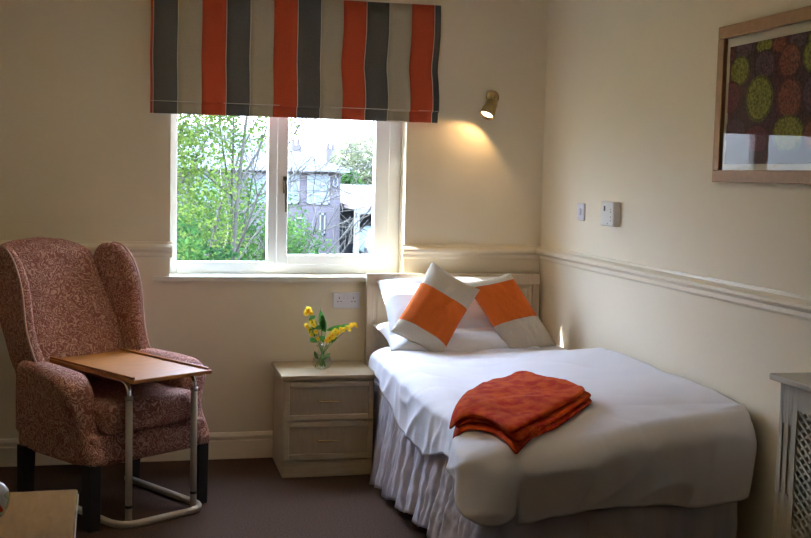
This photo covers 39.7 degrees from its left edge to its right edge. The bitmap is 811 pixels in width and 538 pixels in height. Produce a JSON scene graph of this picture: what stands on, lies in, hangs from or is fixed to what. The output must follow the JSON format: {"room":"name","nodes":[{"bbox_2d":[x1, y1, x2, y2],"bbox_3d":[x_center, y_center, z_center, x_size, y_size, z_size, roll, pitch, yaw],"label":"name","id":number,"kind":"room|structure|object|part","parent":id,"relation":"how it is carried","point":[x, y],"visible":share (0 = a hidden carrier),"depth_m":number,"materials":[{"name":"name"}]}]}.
{"room":"care facility","nodes":[
{"label":"care facility","id":0,"kind":"room"},
{"bbox_2d":[0,457,427,537],"bbox_3d":[-0.391,1.346,2.532,3.932,0.100,6.900,0,5,-13],"label":"floor","id":1,"kind":"structure","parent":0,"point":[247,497],"depth_m":5.15,"materials":[{"name":"carpet"}]},
{"bbox_2d":[0,489,78,537],"bbox_3d":[-1.233,0.973,3.143,0.596,0.500,0.724,0,5,-15],"label":"side table","id":2,"kind":"object","parent":1,"relation":"on","point":[53,513],"visible":1,"depth_m":3.26,"materials":[{"name":"brown wood"}]},
{"bbox_2d":[0,482,9,515],"bbox_3d":[-1.190,0.664,3.250,0.086,0.099,0.086,0,5,-13],"label":"ornament","id":3,"kind":"object","parent":2,"relation":"on","point":[4,491],"visible":1,"depth_m":3.23,"materials":[{"name":"ceramic"}]},
{"bbox_2d":[0,237,209,532],"bbox_3d":[-1.440,0.464,5.134,0.992,1.175,0.759,5,6,40],"label":"armchair","id":4,"kind":"object","parent":1,"relation":"on","point":[59,299],"visible":0.9,"depth_m":4.98,"materials":[{"name":"fabric"}]},
{"bbox_3d":[-1.691,0.918,5.002,0.067,0.280,0.060,5,6,40],"label":"leg","id":5,"kind":"part","parent":4,"relation":"part of","materials":[{"name":"black wood"}]},
{"bbox_3d":[-1.502,0.614,4.796,0.592,0.399,0.150,5,6,40],"label":"armrest","id":6,"kind":"part","parent":4,"relation":"part of","materials":[{"name":"fabric"}]},
{"bbox_3d":[-1.630,0.246,5.284,0.477,0.775,0.556,5,6,40],"label":"backrest","id":7,"kind":"part","parent":4,"relation":"part of","materials":[{"name":"fabric"}]},
{"bbox_3d":[-1.309,0.954,4.677,0.060,0.280,0.060,5,6,40],"label":"leg","id":8,"kind":"part","parent":4,"relation":"part of","materials":[{"name":"black wood"}]},
{"bbox_3d":[-1.314,0.730,5.043,0.575,0.135,0.616,5,6,40],"label":"seat rail","id":9,"kind":"part","parent":4,"relation":"part of","materials":[{"name":"fabric"}]},
{"bbox_3d":[-1.320,0.891,5.435,0.067,0.280,0.060,5,6,40],"label":"leg","id":10,"kind":"part","parent":4,"relation":"part of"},
{"bbox_2d":[89,379,197,434],"bbox_3d":[-1.275,0.602,5.002,0.550,0.140,0.490,5,6,40],"label":"seat cushion","id":11,"kind":"object","parent":4,"relation":"on","point":[164,405],"depth_m":4.85,"materials":[{"name":"fabric"}]},
{"bbox_3d":[-1.107,0.585,5.258,0.592,0.399,0.150,5,6,40],"label":"armrest","id":12,"kind":"part","parent":4,"relation":"part of","materials":[{"name":"fabric"}]},
{"bbox_3d":[-0.938,0.927,5.109,0.060,0.280,0.060,5,6,40],"label":"leg","id":13,"kind":"part","parent":4,"relation":"part of","materials":[{"name":"black wood"}]},
{"bbox_2d":[49,348,211,528],"bbox_3d":[-1.232,0.737,5.011,0.728,0.660,0.463,6,7,43],"label":"table","id":14,"kind":"object","parent":1,"relation":"on","point":[124,366],"visible":0.96,"depth_m":4.88,"materials":[{"name":"brown wood"}]},
{"bbox_3d":[-1.162,0.801,4.716,0.029,0.525,0.029,6,7,43],"label":"post","id":15,"kind":"part","parent":14,"relation":"part of","materials":[{"name":"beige metal"}]},
{"bbox_2d":[49,348,211,383],"bbox_3d":[-1.237,0.422,4.971,0.726,0.028,0.823,0,5,-13],"label":"tabletop","id":16,"kind":"object","parent":14,"relation":"on","point":[124,366],"depth_m":4.90,"materials":[{"name":"brown wood"}]},
{"bbox_3d":[-1.265,1.046,5.061,0.658,0.033,0.463,6,7,43],"label":"frame","id":17,"kind":"part","parent":14,"relation":"part of","materials":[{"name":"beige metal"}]},
{"bbox_3d":[-0.935,0.787,4.954,0.029,0.525,0.029,6,7,43],"label":"post","id":18,"kind":"part","parent":14,"relation":"part of","materials":[{"name":"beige metal"}]},
{"bbox_2d":[272,360,376,477],"bbox_3d":[-0.428,0.765,5.779,0.480,0.516,0.446,0,5,-13],"label":"nightstand","id":19,"kind":"object","parent":1,"relation":"on","point":[323,419],"visible":0.96,"depth_m":5.60,"materials":[{"name":"brown wood"}]},
{"bbox_3d":[-0.384,0.852,5.594,0.448,0.188,0.018,0,5,-13],"label":"drawer","id":20,"kind":"part","parent":19,"relation":"part of","materials":[{"name":"brown wood"}]},
{"bbox_3d":[-0.380,0.654,5.583,0.396,0.139,0.008,0,5,-13],"label":"recessed panel","id":21,"kind":"part","parent":19,"relation":"part of","materials":[{"name":"brown wood"}]},
{"bbox_3d":[-0.385,0.851,5.600,0.396,0.136,0.008,0,5,-13],"label":"recessed panel","id":22,"kind":"part","parent":19,"relation":"part of","materials":[{"name":"brown wood"}]},
{"bbox_3d":[-0.379,0.654,5.578,0.448,0.191,0.018,0,5,-13],"label":"drawer","id":23,"kind":"part","parent":19,"relation":"part of","materials":[{"name":"brown wood"}]},
{"bbox_3d":[-0.381,0.852,5.583,0.118,0.009,0.028,0,5,-13],"label":"handle","id":24,"kind":"part","parent":19,"relation":"part of","materials":[{"name":"gold metal"}]},
{"bbox_3d":[-0.376,0.655,5.566,0.118,0.009,0.028,0,5,-13],"label":"handle","id":25,"kind":"part","parent":19,"relation":"part of","materials":[{"name":"gold metal"}]},
{"bbox_3d":[-0.425,0.448,5.726,0.102,0.124,0.102,0,5,-13],"label":"glass vase","id":26,"kind":"object","parent":19,"relation":"on","visible":0},
{"bbox_2d":[304,307,357,366],"bbox_3d":[-0.379,0.345,5.707,0.285,0.312,0.082,0,5,-13],"label":"flower bouquet","id":27,"kind":"object","parent":26,"relation":"in","point":[331,337],"visible":1,"depth_m":5.70,"materials":[{"name":"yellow plant"}]},
{"bbox_2d":[364,273,539,383],"bbox_3d":[0.505,0.611,5.060,0.970,0.988,2.210,0,5,-13],"label":"bed","id":28,"kind":"object","parent":1,"relation":"on","point":[375,309],"visible":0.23,"depth_m":5.99,"materials":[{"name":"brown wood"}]},
{"bbox_3d":[0.256,0.346,6.103,0.886,0.530,0.016,0,5,-13],"label":"headboard panel","id":29,"kind":"part","parent":28,"relation":"part of","materials":[{"name":"brown wood"}]},
{"bbox_2d":[369,381,736,537],"bbox_3d":[0.447,0.879,4.982,1.008,0.447,2.221,0,5,-13],"label":"bed skirt","id":30,"kind":"object","parent":28,"relation":"attached to","point":[421,486],"visible":0.59,"depth_m":4.03,"materials":[{"name":"fabric"}]},
{"bbox_2d":[368,345,756,526],"bbox_3d":[0.496,0.590,4.796,1.113,0.381,2.086,0,5,-13],"label":"duvet","id":31,"kind":"object","parent":28,"relation":"on","point":[647,435],"visible":0.86,"depth_m":3.95,"materials":[{"name":"white fabric"}]},
{"bbox_2d":[390,262,479,351],"bbox_3d":[0.152,0.209,5.668,0.436,0.484,0.200,-2,6,-39],"label":"cushion","id":32,"kind":"object","parent":31,"relation":"on","point":[441,300],"visible":1,"depth_m":5.61,"materials":[{"name":"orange fabric"}]},
{"bbox_2d":[372,322,541,351],"bbox_3d":[0.262,0.352,5.851,0.800,0.176,0.433,0,5,-14],"label":"pillow","id":33,"kind":"object","parent":31,"relation":"on","point":[462,339],"visible":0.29,"depth_m":5.69,"materials":[{"name":"fabric"}]},
{"bbox_2d":[377,277,495,334],"bbox_3d":[0.227,0.217,5.908,0.710,0.337,0.330,0,5,-16],"label":"pillow","id":34,"kind":"object","parent":33,"relation":"on","point":[397,294],"visible":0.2,"depth_m":5.82,"materials":[{"name":"fabric"}]},
{"bbox_2d":[464,273,556,347],"bbox_3d":[0.542,0.232,5.783,0.475,0.414,0.184,2,5,13],"label":"cushion","id":35,"kind":"object","parent":31,"relation":"on","point":[500,298],"visible":0.98,"depth_m":5.73,"materials":[{"name":"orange fabric"}]},
{"bbox_2d":[449,371,591,453],"bbox_3d":[0.416,0.522,4.249,0.503,0.165,0.850,5,6,35],"label":"knitted throw","id":36,"kind":"object","parent":31,"relation":"on","point":[519,407],"visible":1,"depth_m":4.08,"materials":[{"name":"orange fabric"}]},
{"bbox_2d":[769,372,810,537],"bbox_3d":[1.391,0.836,3.145,0.180,0.900,1.152,0,5,-13],"label":"radiator cover","id":37,"kind":"object","parent":1,"relation":"on","point":[792,508],"visible":1,"depth_m":3.57,"materials":[{"name":"paint"}]},
{"bbox_2d":[769,372,810,391],"bbox_3d":[1.402,0.398,3.108,0.180,0.020,1.152,0,5,-13],"label":"shelf","id":38,"kind":"object","parent":37,"relation":"attached to","point":[798,382],"depth_m":3.56,"materials":[{"name":"paint"}]},
{"bbox_2d":[791,411,810,537],"bbox_3d":[1.338,0.825,3.141,0.007,0.687,0.892,0,5,-13],"label":"lattice grille","id":39,"kind":"object","parent":37,"relation":"attached to","point":[798,421],"depth_m":3.54,"materials":[{"name":"paint"}]},
{"bbox_2d":[0,0,548,438],"bbox_3d":[-1.194,-0.320,5.907,4.332,2.820,0.300,0,5,-13],"label":"wall","id":40,"kind":"structure","parent":0,"point":[84,156],"depth_m":5.86,"materials":[{"name":"paint"}]},
{"bbox_2d":[0,240,171,256],"bbox_3d":[-2.134,-0.102,5.528,1.930,0.080,0.036,0,5,-13],"label":"trim","id":41,"kind":"structure","parent":40,"relation":"attached to","point":[137,248],"depth_m":5.71,"materials":[{"name":"beige wood"}]},
{"bbox_2d":[0,431,272,466],"bbox_3d":[-1.187,0.929,5.855,3.932,0.140,0.020,0,5,-13],"label":"baseboard","id":42,"kind":"structure","parent":40,"relation":"attached to","point":[247,444],"depth_m":5.90,"materials":[{"name":"beige wood"}]},
{"bbox_2d":[153,114,400,280],"bbox_3d":[-0.616,-0.592,5.952,1.405,1.298,0.235,0,5,-13],"label":"window","id":43,"kind":"structure","parent":40,"relation":"in","point":[279,265],"depth_m":6.02,"materials":[{"name":"white plastic"}]},
{"bbox_3d":[-0.623,0.045,5.970,1.405,0.026,0.165,0,5,-13],"label":"sill","id":44,"kind":"part","parent":43,"relation":"part of","materials":[{"name":"paint"}]},
{"bbox_3d":[-0.640,-0.397,5.973,0.020,0.190,0.040,0,5,-13],"label":"handle","id":45,"kind":"part","parent":43,"relation":"part of","materials":[{"name":"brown metal"}]},
{"bbox_3d":[-0.390,-0.609,6.067,0.612,1.172,0.063,0,5,-13],"label":"sash","id":46,"kind":"part","parent":43,"relation":"part of","materials":[{"name":"white plastic"}]},
{"bbox_2d":[150,0,440,122],"bbox_3d":[-0.550,-1.087,5.788,1.498,0.616,0.094,0,5,-13],"label":"blind","id":47,"kind":"object","parent":40,"relation":"attached to","point":[311,59],"visible":1,"depth_m":5.76,"materials":[{"name":"multicoloured fabric"}]},
{"bbox_2d":[333,292,359,307],"bbox_3d":[-0.316,0.167,5.999,0.146,0.086,0.014,0,5,-13],"label":"double socket","id":48,"kind":"object","parent":40,"relation":"attached to","point":[340,299],"visible":1,"depth_m":6.00,"materials":[{"name":"plastic"}]},
{"bbox_2d":[402,244,540,259],"bbox_3d":[0.368,-0.092,6.128,0.789,0.080,0.036,0,5,-13],"label":"trim","id":49,"kind":"structure","parent":40,"relation":"attached to","point":[409,251],"depth_m":6.12,"materials":[{"name":"beige wood"}]},
{"bbox_2d":[479,91,498,119],"bbox_3d":[0.457,-0.881,6.030,0.086,0.166,0.183,3,5,22],"label":"wall spotlight","id":50,"kind":"object","parent":40,"relation":"attached to","point":[488,110],"visible":1,"depth_m":5.99,"materials":[{"name":"gold metal"}]},
{"bbox_3d":[0.443,-0.841,5.994,0.066,0.059,0.066,0,5,-13],"label":"bulb","id":51,"kind":"part","parent":50,"relation":"part of","materials":[{"name":"white glass"}]},
{"bbox_3d":[0.474,-0.932,6.087,0.072,0.072,0.020,0,5,-13],"label":"wall plate","id":52,"kind":"part","parent":50,"relation":"part of","materials":[{"name":"gold metal"}]},
{"bbox_2d":[538,0,810,537],"bbox_3d":[1.674,0.008,2.804,0.200,2.820,7.100,0,5,-13],"label":"wall","id":53,"kind":"structure","parent":0,"point":[630,93],"depth_m":4.74,"materials":[{"name":"paint"}]},
{"bbox_2d":[577,203,584,220],"bbox_3d":[0.882,-0.287,5.649,0.015,0.086,0.086,0,5,-13],"label":"light switch","id":54,"kind":"object","parent":53,"relation":"attached to","point":[580,206],"visible":1,"depth_m":5.63,"materials":[{"name":"plastic"}]},
{"bbox_2d":[600,201,619,226],"bbox_3d":[0.961,-0.259,5.270,0.038,0.116,0.146,0,5,-13],"label":"box","id":55,"kind":"object","parent":53,"relation":"attached to","point":[610,210],"visible":1,"depth_m":5.22,"materials":[{"name":"white plastic"}]},
{"bbox_3d":[0.946,-0.259,5.266,0.004,0.110,0.140,0,5,-13],"label":"plate","id":56,"kind":"part","parent":55,"relation":"part of","materials":[{"name":"white plastic"}]},
{"bbox_2d":[536,246,810,320],"bbox_3d":[1.534,0.207,2.876,0.036,0.080,6.870,0,5,-13],"label":"trim","id":57,"kind":"structure","parent":53,"relation":"attached to","point":[761,298],"depth_m":4.49,"materials":[{"name":"beige wood"}]},
{"bbox_2d":[712,6,810,183],"bbox_3d":[1.303,-0.588,3.862,0.028,0.587,0.905,0,5,-13],"label":"framed picture","id":58,"kind":"object","parent":53,"relation":"attached to","point":[762,124],"visible":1,"depth_m":3.98,"materials":[{"name":"brown wood"}]},
{"bbox_2d":[724,31,810,163],"bbox_3d":[1.304,-0.582,3.865,0.005,0.438,0.764,0,5,-13],"label":"print","id":59,"kind":"object","parent":58,"relation":"attached to","point":[768,102],"depth_m":3.95},
{"label":"outside","id":60,"kind":"structure","parent":0,"visible":0},
{"label":"ground","id":61,"kind":"structure","parent":60,"visible":0},
{"bbox_2d":[176,215,262,260],"bbox_3d":[-1.949,1.101,11.961,2.706,3.360,1.805,2,5,3],"label":"bush","id":62,"kind":"object","parent":61,"relation":"on","point":[192,229],"visible":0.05,"depth_m":11.68,"materials":[{"name":"green plant"}]},
{"bbox_2d":[177,124,349,252],"bbox_3d":[-9.904,-3.957,54.402,12.800,6.000,9.760,0,5,-13],"label":"brick building","id":63,"kind":"structure","parent":61,"relation":"on","point":[302,185],"depth_m":51.20,"materials":[{"name":"stone"}]},
{"bbox_2d":[176,114,373,260],"bbox_3d":[-2.253,-2.188,13.402,6.889,9.671,8.471,4,5,25],"label":"tree","id":64,"kind":"object","parent":61,"relation":"on","point":[189,138],"visible":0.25,"depth_m":13.88,"materials":[{"name":"green plant"}]},
{"bbox_2d":[176,117,373,260],"bbox_3d":[-1.873,-0.184,17.151,5.953,5.085,4.068,2,5,8],"label":"shrub","id":65,"kind":"object","parent":61,"relation":"on","point":[297,250],"visible":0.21,"depth_m":17.12,"materials":[{"name":"green plant"}]},
{"bbox_2d":[180,253,370,260],"bbox_3d":[-5.889,-0.087,39.535,19.000,0.950,0.400,0,5,-13],"label":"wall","id":66,"kind":"structure","parent":61,"relation":"on","point":[227,253],"depth_m":40.25,"materials":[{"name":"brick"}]},
{"bbox_2d":[211,212,370,257],"bbox_3d":[-0.352,-0.955,26.995,9.209,5.280,3.834,0,5,-13],"label":"hedge","id":67,"kind":"object","parent":61,"relation":"on","point":[288,220],"visible":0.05,"depth_m":26.20,"materials":[{"name":"green plant"}]},
{"bbox_2d":[290,139,300,151],"bbox_3d":[-9.859,-6.953,87.691,5.400,6.450,8.760,0,5,-13],"label":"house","id":68,"kind":"structure","parent":61,"relation":"on","point":[295,147],"depth_m":87.52,"materials":[{"name":"white"}]},
{"bbox_2d":[318,143,370,184],"bbox_3d":[-4.956,-7.174,92.975,6.000,6.250,8.760,0,5,-13],"label":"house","id":69,"kind":"structure","parent":61,"relation":"on","point":[327,154],"depth_m":90.28,"materials":[{"name":"white"}]},
{"bbox_2d":[330,134,373,184],"bbox_3d":[-2.127,-5.927,74.080,6.802,7.113,4.603,2,5,4],"label":"tree","id":70,"kind":"object","parent":61,"relation":"on","point":[364,173],"visible":0.2,"depth_m":73.18,"materials":[{"name":"green plant"}]},
{"bbox_2d":[341,168,364,184],"bbox_3d":[-3.574,-3.890,66.016,2.329,4.269,3.665,0,5,-13],"label":"conifer","id":71,"kind":"object","parent":61,"relation":"on","point":[344,178],"visible":0.21,"depth_m":64.85,"materials":[{"name":"green plant"}]},
{"bbox_2d":[339,202,371,253],"bbox_3d":[-1.178,-1.775,52.074,3.400,2.460,4.400,0,5,-13],"label":"carport","id":72,"kind":"object","parent":61,"relation":"on","point":[345,213],"visible":0.1,"depth_m":53.67,"materials":[{"name":"white"}]},
{"bbox_3d":[-2.173,-1.515,49.742,0.220,2.280,0.200,0,5,-13],"label":"post","id":73,"kind":"part","parent":72,"relation":"part of","materials":[{"name":"white"}]},
{"bbox_2d":[340,185,372,202],"bbox_3d":[-2.484,-2.854,59.891,4.600,3.250,6.760,0,5,-13],"label":"outbuilding","id":74,"kind":"structure","parent":61,"relation":"on","point":[364,193],"depth_m":58.20,"materials":[{"name":"white"}]},
{"bbox_2d":[359,226,371,253],"bbox_3d":[-1.248,-1.219,51.281,1.680,1.480,3.800,0,5,-13],"label":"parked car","id":75,"kind":"object","parent":61,"relation":"on","point":[367,244],"visible":0.16,"depth_m":50.40,"materials":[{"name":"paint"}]}
]}

